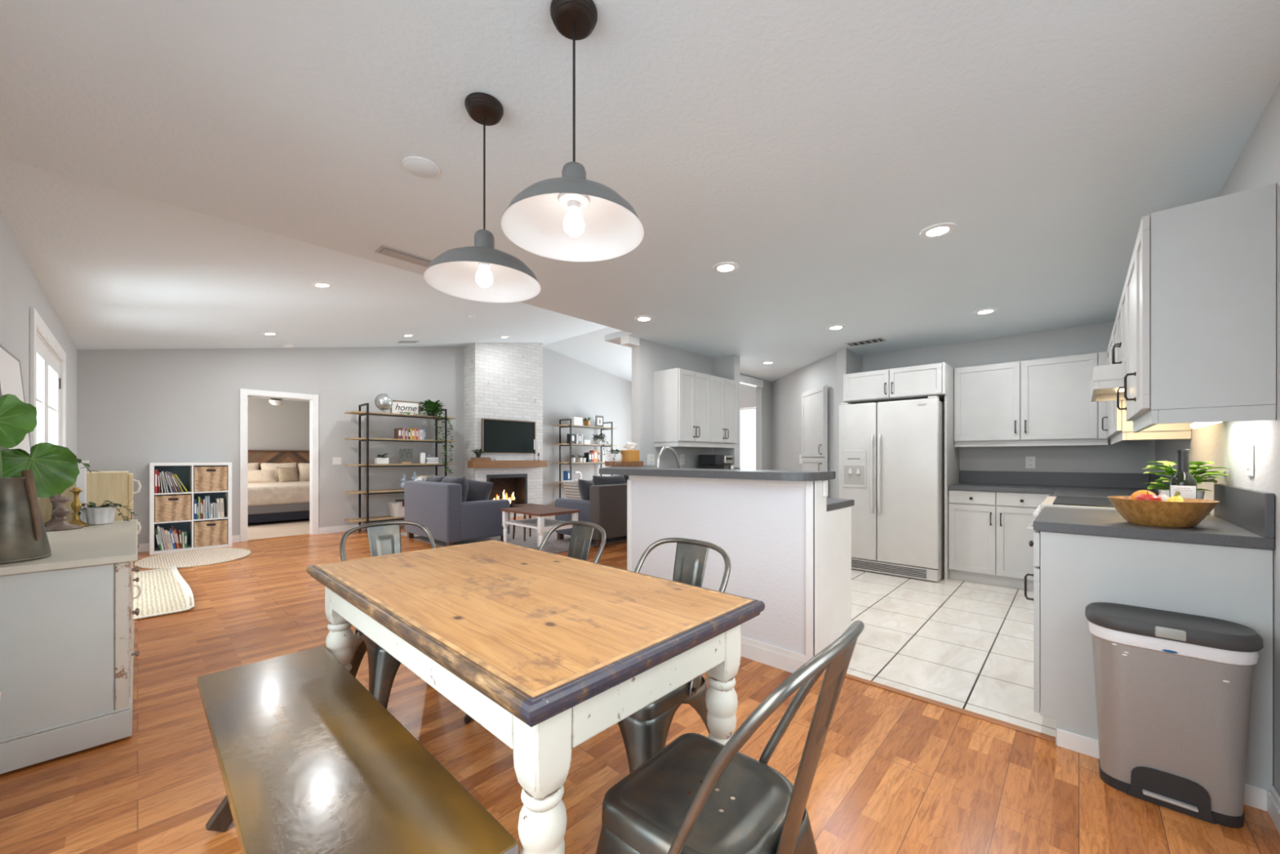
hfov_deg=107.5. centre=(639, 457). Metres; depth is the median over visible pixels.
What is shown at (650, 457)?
wall outlet
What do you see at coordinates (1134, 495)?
orange
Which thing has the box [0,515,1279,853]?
floor
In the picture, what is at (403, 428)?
book
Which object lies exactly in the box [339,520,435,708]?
metal chair
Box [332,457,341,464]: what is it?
light switch
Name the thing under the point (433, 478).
cushion
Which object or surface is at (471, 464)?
mantel
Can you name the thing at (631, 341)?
trim
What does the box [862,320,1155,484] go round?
wall
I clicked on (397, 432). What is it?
book
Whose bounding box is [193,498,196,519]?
book
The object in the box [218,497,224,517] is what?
book
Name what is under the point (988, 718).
trim
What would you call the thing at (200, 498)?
book
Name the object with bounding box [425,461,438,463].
book
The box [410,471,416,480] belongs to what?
ornament
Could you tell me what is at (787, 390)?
wall
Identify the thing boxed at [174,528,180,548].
book
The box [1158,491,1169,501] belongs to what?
garlic bulb
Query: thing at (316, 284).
recessed light
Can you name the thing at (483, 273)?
pendant lamp
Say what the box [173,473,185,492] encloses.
book
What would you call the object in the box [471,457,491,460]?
wooden riser
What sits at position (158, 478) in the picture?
book
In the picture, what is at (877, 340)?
ceiling vent
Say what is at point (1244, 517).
countertop
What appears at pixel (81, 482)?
stand
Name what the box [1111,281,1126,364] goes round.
upper cabinet
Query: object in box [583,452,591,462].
book
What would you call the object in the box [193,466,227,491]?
wicker basket
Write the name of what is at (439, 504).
armchair
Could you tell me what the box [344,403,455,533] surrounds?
shelf unit
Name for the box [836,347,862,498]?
wall
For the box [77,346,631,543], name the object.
wall
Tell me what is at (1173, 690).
pedal bin
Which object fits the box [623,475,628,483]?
cushion
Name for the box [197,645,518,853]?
bench
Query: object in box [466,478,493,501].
throw pillow
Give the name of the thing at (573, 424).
book
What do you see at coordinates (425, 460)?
book
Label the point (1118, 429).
upper cabinet
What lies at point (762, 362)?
recessed light
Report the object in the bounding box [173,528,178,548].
book
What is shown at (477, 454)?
potted succulent
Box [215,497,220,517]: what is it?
book
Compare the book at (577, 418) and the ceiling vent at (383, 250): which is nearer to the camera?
the ceiling vent at (383, 250)
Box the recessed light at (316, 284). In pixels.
[311,282,333,287]
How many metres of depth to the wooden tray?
4.00 m
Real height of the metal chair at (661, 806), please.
0.861 m
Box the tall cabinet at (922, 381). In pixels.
[843,361,959,580]
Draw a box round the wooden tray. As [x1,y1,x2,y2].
[604,461,644,466]
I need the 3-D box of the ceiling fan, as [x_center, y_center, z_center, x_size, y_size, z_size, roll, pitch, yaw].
[-6.772,-1.120,8.759,1.189,0.300,1.208,0,0,43]
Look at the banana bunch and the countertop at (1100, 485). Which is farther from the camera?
the countertop at (1100, 485)
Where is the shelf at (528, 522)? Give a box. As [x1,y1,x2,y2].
[505,517,572,528]
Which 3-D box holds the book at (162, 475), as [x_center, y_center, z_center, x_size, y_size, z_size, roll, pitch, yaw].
[-5.950,0.305,5.862,0.191,0.259,0.048,0,0,43]
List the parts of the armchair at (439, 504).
leg, backrest, leg, armrest, leg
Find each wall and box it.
[0,212,77,458]
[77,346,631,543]
[247,397,309,450]
[463,342,542,517]
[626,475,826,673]
[628,475,805,654]
[631,337,739,469]
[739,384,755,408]
[772,347,846,498]
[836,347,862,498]
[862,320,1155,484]
[1155,81,1279,795]
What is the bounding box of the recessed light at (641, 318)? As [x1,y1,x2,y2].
[635,315,653,321]
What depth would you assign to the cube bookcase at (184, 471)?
6.10 m
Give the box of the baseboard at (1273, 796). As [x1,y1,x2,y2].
[1266,784,1279,834]
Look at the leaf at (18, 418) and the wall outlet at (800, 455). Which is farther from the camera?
the wall outlet at (800, 455)
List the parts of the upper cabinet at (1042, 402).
door, handle, light rail, door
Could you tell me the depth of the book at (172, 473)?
5.91 m
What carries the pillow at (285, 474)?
on the bed
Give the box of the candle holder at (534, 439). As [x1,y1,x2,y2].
[533,439,535,460]
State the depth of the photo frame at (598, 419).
11.04 m
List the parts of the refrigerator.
dispenser lever, dispenser panel, freezer door, dispenser lever, door handle, door handle, fridge door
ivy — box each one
[71,500,138,524]
[397,399,453,473]
[591,433,611,460]
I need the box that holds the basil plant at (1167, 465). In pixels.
[1142,461,1229,499]
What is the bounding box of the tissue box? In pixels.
[620,440,639,464]
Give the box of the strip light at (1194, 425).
[1190,422,1220,428]
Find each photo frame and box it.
[400,448,412,463]
[595,415,603,426]
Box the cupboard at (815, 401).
[801,385,827,497]
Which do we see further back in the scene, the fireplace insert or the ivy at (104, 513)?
the fireplace insert
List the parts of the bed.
headboard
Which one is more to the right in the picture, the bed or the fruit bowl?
the fruit bowl
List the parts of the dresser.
panel, drawer, drawer, drawer, knob, knob, knob, knob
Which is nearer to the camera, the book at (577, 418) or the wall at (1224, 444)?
the wall at (1224, 444)
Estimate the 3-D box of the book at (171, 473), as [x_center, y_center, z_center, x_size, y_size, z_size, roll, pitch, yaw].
[-5.881,0.304,5.936,0.191,0.260,0.101,0,0,43]
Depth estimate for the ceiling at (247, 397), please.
10.26 m
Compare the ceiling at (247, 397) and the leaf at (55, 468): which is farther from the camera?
the ceiling at (247, 397)
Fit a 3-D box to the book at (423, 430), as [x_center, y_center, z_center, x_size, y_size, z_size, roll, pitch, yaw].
[-3.766,-0.395,8.096,0.161,0.167,0.040,0,0,43]
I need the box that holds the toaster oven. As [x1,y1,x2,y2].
[698,454,740,469]
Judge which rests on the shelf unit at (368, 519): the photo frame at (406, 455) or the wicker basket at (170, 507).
the photo frame at (406, 455)
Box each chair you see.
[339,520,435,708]
[464,520,606,724]
[595,619,864,853]
[617,537,730,772]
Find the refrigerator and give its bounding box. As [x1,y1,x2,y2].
[838,395,944,581]
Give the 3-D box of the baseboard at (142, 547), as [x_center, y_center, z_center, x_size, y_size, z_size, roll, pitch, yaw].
[-6.108,1.130,6.047,0.014,0.100,1.463,0,0,43]
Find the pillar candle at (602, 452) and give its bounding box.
[601,450,604,462]
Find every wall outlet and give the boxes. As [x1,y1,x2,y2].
[646,453,654,465]
[680,453,684,464]
[799,454,801,463]
[1025,456,1035,468]
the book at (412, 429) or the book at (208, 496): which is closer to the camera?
the book at (208, 496)
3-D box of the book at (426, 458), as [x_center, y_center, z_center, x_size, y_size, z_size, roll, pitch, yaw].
[-3.655,0.010,8.208,0.150,0.034,0.200,0,0,43]
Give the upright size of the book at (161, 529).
0.279 m
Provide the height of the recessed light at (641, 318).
0.006 m
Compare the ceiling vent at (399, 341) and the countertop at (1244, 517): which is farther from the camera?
the ceiling vent at (399, 341)
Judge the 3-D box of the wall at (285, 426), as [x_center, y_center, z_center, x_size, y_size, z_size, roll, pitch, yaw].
[-6.668,-0.120,8.697,4.180,2.600,4.440,0,0,43]
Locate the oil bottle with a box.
[1169,448,1196,498]
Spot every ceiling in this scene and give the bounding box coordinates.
[0,0,1279,382]
[0,157,631,382]
[247,396,309,401]
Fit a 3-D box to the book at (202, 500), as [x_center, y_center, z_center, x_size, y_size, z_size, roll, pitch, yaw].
[-5.713,0.672,6.124,0.191,0.230,0.012,0,0,43]
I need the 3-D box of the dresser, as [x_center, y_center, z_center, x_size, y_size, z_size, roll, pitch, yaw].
[-2.866,0.786,2.356,1.623,0.764,0.485,0,0,43]
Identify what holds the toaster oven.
on the countertop at (832, 504)
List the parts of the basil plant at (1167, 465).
pot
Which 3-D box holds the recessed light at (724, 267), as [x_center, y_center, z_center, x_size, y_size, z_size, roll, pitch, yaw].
[0.548,-1.216,3.007,0.164,0.006,0.164,0,0,43]
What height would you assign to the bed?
1.295 m
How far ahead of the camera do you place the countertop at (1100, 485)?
4.28 m
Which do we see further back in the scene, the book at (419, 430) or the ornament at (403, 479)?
the book at (419, 430)
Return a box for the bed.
[247,449,309,523]
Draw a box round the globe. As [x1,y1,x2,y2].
[374,393,392,413]
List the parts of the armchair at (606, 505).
leg, armrest, leg, backrest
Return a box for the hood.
[1090,363,1125,401]
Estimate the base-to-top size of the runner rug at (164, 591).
0.031 m
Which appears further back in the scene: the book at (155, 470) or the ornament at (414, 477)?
the ornament at (414, 477)
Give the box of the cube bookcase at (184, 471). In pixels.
[149,462,231,555]
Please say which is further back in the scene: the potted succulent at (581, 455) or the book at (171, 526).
the potted succulent at (581, 455)
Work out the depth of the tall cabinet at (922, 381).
4.66 m
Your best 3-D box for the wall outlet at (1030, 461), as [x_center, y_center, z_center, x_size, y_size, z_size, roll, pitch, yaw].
[3.806,0.045,4.577,0.075,0.118,0.010,0,0,43]
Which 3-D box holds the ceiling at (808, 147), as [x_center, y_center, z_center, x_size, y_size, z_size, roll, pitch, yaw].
[1.897,-1.250,4.260,4.195,0.060,9.985,0,0,43]
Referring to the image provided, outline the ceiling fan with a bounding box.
[247,395,304,405]
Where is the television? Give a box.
[481,417,535,453]
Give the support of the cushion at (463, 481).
on the armchair at (439, 504)
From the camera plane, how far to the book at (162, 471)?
5.82 m
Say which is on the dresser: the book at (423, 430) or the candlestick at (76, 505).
the candlestick at (76, 505)
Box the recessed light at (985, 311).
[973,308,997,315]
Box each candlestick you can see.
[44,493,61,526]
[44,496,83,531]
[69,487,89,526]
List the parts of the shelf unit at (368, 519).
frame, shelf, shelf, rail, rail, shelf, shelf, shelf, rail, rail, rail, frame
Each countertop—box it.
[826,497,854,511]
[947,470,1171,497]
[1033,483,1275,550]
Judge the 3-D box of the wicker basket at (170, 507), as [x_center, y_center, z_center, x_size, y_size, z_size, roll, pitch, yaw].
[-5.913,0.628,5.943,0.304,0.319,0.322,0,0,43]
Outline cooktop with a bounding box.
[1040,495,1210,515]
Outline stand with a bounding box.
[75,460,88,522]
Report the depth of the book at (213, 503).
6.14 m
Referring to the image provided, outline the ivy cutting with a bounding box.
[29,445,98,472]
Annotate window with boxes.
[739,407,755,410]
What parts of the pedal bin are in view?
lid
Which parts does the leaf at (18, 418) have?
blade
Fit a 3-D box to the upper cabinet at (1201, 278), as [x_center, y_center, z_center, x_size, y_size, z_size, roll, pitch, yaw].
[2.247,-0.513,1.957,0.336,0.777,0.823,0,0,43]
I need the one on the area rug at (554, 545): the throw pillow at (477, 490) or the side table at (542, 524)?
the side table at (542, 524)
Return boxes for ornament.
[400,474,405,489]
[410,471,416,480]
[573,471,582,479]
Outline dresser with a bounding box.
[0,519,139,773]
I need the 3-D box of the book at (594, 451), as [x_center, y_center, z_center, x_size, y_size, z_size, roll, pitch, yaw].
[-1.082,-0.036,10.968,0.161,0.270,0.120,0,0,43]
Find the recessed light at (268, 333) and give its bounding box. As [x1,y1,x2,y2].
[262,332,278,335]
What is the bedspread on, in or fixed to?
on the bed
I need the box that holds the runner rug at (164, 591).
[133,564,194,620]
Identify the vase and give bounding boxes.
[0,469,51,564]
[419,453,425,463]
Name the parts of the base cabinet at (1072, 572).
handle, knob, door, drawer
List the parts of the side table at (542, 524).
leg, leg, leg, rail, leg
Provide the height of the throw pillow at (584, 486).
0.433 m
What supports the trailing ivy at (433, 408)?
on the shelf unit at (368, 519)
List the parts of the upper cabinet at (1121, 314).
handle, handle, door, door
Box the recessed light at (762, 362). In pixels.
[761,361,774,364]
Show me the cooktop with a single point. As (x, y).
(1076, 502)
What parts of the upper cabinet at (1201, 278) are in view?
handle, handle, door, door, light rail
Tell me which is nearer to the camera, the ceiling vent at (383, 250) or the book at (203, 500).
the ceiling vent at (383, 250)
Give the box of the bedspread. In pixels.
[247,480,309,506]
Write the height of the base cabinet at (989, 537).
0.874 m
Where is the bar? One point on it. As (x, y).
(645, 470)
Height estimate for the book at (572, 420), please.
0.046 m
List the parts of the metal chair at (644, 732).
leg, seat, frame, leg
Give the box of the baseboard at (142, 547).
[137,534,239,551]
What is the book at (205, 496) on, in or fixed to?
in the cube bookcase at (184, 471)
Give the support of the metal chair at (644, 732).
on the floor
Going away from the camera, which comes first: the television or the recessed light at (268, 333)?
the recessed light at (268, 333)
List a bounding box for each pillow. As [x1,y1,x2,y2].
[247,462,258,470]
[247,469,276,483]
[260,462,296,481]
[276,466,299,482]
[297,462,309,480]
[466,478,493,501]
[577,478,592,500]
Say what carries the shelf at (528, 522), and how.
attached to the side table at (542, 524)
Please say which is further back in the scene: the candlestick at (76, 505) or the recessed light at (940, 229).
the candlestick at (76, 505)
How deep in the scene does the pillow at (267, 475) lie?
9.45 m
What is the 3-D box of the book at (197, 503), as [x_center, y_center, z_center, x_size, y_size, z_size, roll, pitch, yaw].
[-5.745,0.688,6.090,0.191,0.200,0.012,0,0,43]
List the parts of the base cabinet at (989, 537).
drawer, door, door, drawer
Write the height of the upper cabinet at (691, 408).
0.790 m
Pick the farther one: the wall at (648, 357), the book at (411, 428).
the book at (411, 428)
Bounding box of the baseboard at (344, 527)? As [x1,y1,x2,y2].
[318,520,404,533]
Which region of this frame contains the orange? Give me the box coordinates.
[1129,489,1155,499]
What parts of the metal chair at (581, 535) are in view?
leg, frame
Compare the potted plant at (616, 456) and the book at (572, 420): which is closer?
the potted plant at (616, 456)
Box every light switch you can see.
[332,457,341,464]
[1245,444,1253,476]
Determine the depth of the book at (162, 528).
5.81 m
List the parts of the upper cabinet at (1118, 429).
handle, door, door, door, light rail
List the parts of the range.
oven handle, control knob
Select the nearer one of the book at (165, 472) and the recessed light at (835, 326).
the recessed light at (835, 326)
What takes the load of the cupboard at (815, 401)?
attached to the wall at (787, 390)
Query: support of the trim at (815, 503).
attached to the wall at (761, 529)
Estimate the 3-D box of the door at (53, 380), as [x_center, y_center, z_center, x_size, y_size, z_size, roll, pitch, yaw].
[-5.087,0.140,4.050,0.908,2.060,0.051,0,0,43]
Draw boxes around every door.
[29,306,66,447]
[36,334,46,444]
[46,346,60,445]
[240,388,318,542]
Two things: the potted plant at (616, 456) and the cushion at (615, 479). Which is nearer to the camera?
the potted plant at (616, 456)
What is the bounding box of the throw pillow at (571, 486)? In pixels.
[562,479,592,499]
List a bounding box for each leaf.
[0,393,37,477]
[0,442,79,497]
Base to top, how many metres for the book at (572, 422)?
0.046 m
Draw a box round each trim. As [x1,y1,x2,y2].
[620,335,639,347]
[822,480,827,496]
[844,673,1055,742]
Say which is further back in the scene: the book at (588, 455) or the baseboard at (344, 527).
the book at (588, 455)
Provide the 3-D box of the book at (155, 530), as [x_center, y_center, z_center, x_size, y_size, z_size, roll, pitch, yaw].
[-5.985,1.016,5.825,0.191,0.250,0.049,0,0,43]
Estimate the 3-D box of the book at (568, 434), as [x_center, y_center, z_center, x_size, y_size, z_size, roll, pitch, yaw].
[-1.542,-0.421,10.476,0.161,0.220,0.100,0,0,43]
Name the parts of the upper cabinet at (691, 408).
door, light rail, door, door, door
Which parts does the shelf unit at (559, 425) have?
frame, shelf, shelf, shelf, rail, rail, rail, frame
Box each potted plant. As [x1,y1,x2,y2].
[582,417,591,426]
[609,448,622,464]
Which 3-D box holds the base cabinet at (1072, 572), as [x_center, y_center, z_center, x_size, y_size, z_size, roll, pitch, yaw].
[2.141,0.743,2.071,0.648,0.874,0.806,0,0,43]
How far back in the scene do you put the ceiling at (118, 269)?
4.10 m
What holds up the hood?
attached to the wall at (1224, 444)
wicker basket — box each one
[154,493,191,522]
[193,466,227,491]
[193,518,227,546]
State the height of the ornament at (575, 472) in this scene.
0.232 m
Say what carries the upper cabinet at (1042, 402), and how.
attached to the wall at (1127, 456)
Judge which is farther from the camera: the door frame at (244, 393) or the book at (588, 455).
the book at (588, 455)
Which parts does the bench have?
leg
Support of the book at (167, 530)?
in the cube bookcase at (184, 471)
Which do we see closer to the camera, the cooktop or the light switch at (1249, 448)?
the light switch at (1249, 448)
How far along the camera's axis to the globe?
7.58 m
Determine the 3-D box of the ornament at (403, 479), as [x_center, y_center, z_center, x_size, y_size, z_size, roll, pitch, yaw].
[-3.922,0.399,7.813,0.100,0.260,0.111,0,0,43]
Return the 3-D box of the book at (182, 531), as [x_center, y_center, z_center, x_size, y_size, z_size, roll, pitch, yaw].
[-5.831,1.041,5.990,0.191,0.200,0.023,0,0,43]
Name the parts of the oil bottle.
bottle glass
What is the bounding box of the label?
[1173,487,1192,497]
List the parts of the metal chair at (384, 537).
leg, seat, leg, frame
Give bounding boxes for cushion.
[426,475,445,482]
[440,475,468,502]
[591,475,626,484]
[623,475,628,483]
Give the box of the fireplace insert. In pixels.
[486,473,527,507]
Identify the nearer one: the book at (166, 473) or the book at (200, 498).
the book at (166, 473)
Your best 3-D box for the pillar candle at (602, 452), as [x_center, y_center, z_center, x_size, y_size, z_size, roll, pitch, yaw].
[-0.884,-0.032,11.092,0.062,0.262,0.064,0,0,43]
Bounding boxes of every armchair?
[404,475,510,546]
[555,475,628,546]
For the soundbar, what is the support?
on the mantel
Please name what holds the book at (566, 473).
on the shelf unit at (559, 425)
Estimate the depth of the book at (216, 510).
6.16 m
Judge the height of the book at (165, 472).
0.255 m
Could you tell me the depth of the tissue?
6.73 m
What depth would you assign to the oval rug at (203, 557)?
5.48 m
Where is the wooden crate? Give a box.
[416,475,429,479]
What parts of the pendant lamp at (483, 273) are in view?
lamp shade, cord, bulb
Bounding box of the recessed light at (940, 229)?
[920,222,955,238]
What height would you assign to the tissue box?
0.211 m
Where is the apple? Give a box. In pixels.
[1135,491,1161,501]
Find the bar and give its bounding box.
[599,465,835,480]
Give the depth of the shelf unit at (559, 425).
10.52 m
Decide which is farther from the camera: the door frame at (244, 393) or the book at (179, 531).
the door frame at (244, 393)
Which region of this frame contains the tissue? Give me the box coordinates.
[414,475,426,480]
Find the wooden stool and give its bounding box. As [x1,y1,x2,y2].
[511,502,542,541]
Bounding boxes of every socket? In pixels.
[53,496,67,499]
[1028,458,1032,466]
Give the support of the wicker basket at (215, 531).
in the cube bookcase at (184, 471)
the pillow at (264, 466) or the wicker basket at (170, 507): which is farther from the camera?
the pillow at (264, 466)
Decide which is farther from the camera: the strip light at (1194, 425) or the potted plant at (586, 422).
the potted plant at (586, 422)
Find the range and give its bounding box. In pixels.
[1026,495,1210,530]
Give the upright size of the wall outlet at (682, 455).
0.118 m
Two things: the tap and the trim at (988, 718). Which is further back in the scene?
the tap
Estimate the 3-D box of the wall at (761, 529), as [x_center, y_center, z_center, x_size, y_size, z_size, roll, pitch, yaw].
[0.203,0.650,3.592,0.636,1.060,2.576,0,0,-25]
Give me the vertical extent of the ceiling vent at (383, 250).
0.012 m
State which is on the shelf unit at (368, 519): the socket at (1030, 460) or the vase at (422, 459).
the vase at (422, 459)
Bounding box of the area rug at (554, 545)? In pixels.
[400,515,626,553]
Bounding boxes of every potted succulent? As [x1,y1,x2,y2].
[374,453,388,463]
[471,448,484,457]
[577,454,583,462]
[582,454,586,462]
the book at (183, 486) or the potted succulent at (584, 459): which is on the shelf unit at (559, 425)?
the potted succulent at (584, 459)
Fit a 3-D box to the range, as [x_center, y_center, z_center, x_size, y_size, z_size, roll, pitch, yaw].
[2.650,0.705,2.668,0.662,0.911,0.758,0,0,43]
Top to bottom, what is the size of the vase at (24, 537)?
0.355 m
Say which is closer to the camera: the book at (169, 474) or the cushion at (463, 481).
the book at (169, 474)
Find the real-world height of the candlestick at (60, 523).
0.182 m
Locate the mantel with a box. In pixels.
[467,460,547,467]
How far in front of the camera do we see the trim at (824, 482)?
2.56 m
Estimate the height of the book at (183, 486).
0.229 m
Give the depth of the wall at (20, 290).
2.96 m
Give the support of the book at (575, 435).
on the shelf unit at (559, 425)
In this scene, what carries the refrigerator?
on the floor
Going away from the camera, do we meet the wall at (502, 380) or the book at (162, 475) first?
the book at (162, 475)
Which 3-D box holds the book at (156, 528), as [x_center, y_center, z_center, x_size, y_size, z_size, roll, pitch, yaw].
[-5.981,1.011,5.838,0.191,0.259,0.046,0,0,43]
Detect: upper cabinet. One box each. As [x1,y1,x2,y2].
[653,367,737,448]
[954,351,1109,446]
[1102,315,1191,444]
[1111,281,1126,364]
[1116,182,1275,432]
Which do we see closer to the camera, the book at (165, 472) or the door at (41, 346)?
the door at (41, 346)
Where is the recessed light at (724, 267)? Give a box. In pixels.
[712,262,738,272]
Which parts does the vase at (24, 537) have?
spout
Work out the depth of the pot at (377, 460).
7.56 m
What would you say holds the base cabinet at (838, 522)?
on the floor
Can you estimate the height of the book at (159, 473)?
0.250 m
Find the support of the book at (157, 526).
in the cube bookcase at (184, 471)
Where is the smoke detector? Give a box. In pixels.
[281,344,293,347]
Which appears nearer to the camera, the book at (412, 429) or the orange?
the orange
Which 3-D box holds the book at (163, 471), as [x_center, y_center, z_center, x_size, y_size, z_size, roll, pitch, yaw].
[-5.938,0.301,5.893,0.191,0.266,0.064,0,0,43]
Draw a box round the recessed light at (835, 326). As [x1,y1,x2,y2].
[826,324,845,329]
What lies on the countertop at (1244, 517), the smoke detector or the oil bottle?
the oil bottle
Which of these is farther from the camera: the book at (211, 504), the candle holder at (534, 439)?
the candle holder at (534, 439)
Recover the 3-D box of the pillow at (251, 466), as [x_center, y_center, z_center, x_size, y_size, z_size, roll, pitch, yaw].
[-8.139,0.320,9.524,0.217,0.438,0.660,0,0,43]
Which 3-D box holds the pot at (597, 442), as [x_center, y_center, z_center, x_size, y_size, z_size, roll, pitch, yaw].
[-0.966,-0.366,11.005,0.158,0.110,0.160,0,0,43]
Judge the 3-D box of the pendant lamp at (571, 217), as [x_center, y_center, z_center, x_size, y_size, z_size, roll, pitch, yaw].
[-0.181,-0.914,1.286,0.386,0.610,0.386,0,0,43]
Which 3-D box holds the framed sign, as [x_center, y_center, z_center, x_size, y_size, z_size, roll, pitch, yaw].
[-3.976,-0.841,7.960,0.024,0.240,0.470,0,0,43]
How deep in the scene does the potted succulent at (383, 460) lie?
7.57 m
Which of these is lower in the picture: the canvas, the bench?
the bench
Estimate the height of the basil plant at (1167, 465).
0.251 m
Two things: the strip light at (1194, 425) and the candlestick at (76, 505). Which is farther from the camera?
the candlestick at (76, 505)
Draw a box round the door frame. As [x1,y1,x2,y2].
[739,373,772,470]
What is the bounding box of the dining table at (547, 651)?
[306,539,764,853]
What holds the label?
attached to the oil bottle
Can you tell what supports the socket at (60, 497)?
attached to the candlestick at (60, 523)
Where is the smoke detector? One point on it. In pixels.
(283, 345)
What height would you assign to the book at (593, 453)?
0.230 m
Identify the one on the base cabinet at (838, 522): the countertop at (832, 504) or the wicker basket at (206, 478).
the countertop at (832, 504)
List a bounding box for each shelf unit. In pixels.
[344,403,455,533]
[552,418,617,502]
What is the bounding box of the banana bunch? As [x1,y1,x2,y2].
[1165,491,1184,502]
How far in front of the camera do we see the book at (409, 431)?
7.87 m
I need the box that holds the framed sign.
[390,400,419,414]
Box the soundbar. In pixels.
[494,458,524,460]
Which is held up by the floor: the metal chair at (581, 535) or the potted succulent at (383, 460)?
the metal chair at (581, 535)
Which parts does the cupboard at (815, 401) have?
door, door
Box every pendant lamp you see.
[422,92,541,302]
[500,0,644,262]
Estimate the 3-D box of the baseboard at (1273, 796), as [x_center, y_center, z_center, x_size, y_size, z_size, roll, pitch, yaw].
[1.056,1.135,0.447,0.014,0.090,3.065,0,0,43]
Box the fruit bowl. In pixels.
[1106,495,1219,527]
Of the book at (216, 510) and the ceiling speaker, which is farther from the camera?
the book at (216, 510)
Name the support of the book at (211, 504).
in the cube bookcase at (184, 471)
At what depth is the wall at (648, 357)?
5.02 m
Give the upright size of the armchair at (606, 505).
0.923 m
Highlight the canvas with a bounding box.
[0,343,31,455]
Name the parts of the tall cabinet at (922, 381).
door, handle, door, panel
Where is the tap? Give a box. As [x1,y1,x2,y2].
[656,445,681,468]
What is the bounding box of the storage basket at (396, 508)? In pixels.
[386,499,404,516]
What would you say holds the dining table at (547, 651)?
on the floor
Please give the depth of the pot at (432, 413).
8.11 m
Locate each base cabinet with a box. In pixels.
[826,506,851,646]
[948,489,1053,591]
[1024,530,1272,811]
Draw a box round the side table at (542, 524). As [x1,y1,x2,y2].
[500,505,580,551]
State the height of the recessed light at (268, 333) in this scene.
0.033 m
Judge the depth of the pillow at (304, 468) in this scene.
10.29 m
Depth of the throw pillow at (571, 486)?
8.39 m
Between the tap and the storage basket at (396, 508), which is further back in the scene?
the storage basket at (396, 508)
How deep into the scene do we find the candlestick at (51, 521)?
2.78 m
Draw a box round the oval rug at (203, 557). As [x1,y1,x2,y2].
[133,547,251,568]
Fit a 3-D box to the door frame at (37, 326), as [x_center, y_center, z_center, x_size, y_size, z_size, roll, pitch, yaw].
[-4.763,0.095,3.728,1.990,2.170,0.132,0,0,43]
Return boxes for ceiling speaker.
[402,156,439,178]
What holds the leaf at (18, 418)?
in the vase at (24, 537)
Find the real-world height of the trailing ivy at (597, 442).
0.638 m
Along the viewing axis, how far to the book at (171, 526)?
5.88 m
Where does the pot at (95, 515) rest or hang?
on the dresser
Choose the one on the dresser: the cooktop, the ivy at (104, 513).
the ivy at (104, 513)
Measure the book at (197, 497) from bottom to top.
0.280 m
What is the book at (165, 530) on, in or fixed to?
in the cube bookcase at (184, 471)
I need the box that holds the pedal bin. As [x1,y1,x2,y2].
[1084,602,1263,827]
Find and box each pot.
[84,506,116,524]
[374,457,388,463]
[426,409,435,416]
[595,440,601,444]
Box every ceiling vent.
[374,245,431,266]
[397,341,418,342]
[845,337,886,346]
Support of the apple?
in the fruit bowl
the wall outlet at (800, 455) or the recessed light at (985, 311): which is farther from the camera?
the wall outlet at (800, 455)
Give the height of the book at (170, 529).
0.251 m
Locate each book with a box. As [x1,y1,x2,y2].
[154,469,157,493]
[154,528,160,550]
[155,528,161,550]
[156,524,164,550]
[157,471,159,493]
[159,472,163,493]
[159,526,166,550]
[160,471,166,493]
[161,471,168,493]
[161,527,168,549]
[163,471,170,492]
[164,471,172,492]
[164,471,174,492]
[164,528,171,549]
[167,471,177,492]
[167,529,173,549]
[168,471,180,492]
[168,528,175,549]
[171,525,177,548]
[172,473,183,492]
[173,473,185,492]
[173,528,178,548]
[174,473,187,492]
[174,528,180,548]
[177,528,182,548]
[181,530,184,547]
[183,531,186,547]
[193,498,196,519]
[196,496,199,519]
[196,502,198,519]
[200,497,201,519]
[201,498,204,518]
[201,500,203,519]
[204,495,207,518]
[207,495,210,518]
[209,502,213,518]
[211,502,215,518]
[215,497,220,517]
[215,502,217,517]
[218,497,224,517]
[394,427,401,439]
[402,427,404,439]
[408,428,414,439]
[408,430,410,439]
[411,427,416,439]
[417,429,420,439]
[421,429,424,439]
[425,457,438,459]
[425,459,438,461]
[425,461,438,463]
[563,471,569,480]
[566,433,574,444]
[568,417,582,419]
[568,418,582,422]
[568,421,582,423]
[568,422,582,425]
[574,434,577,444]
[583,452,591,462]
[589,450,597,462]
[591,452,594,462]
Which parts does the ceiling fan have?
motor, lamp shade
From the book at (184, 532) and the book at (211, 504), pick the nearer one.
the book at (184, 532)

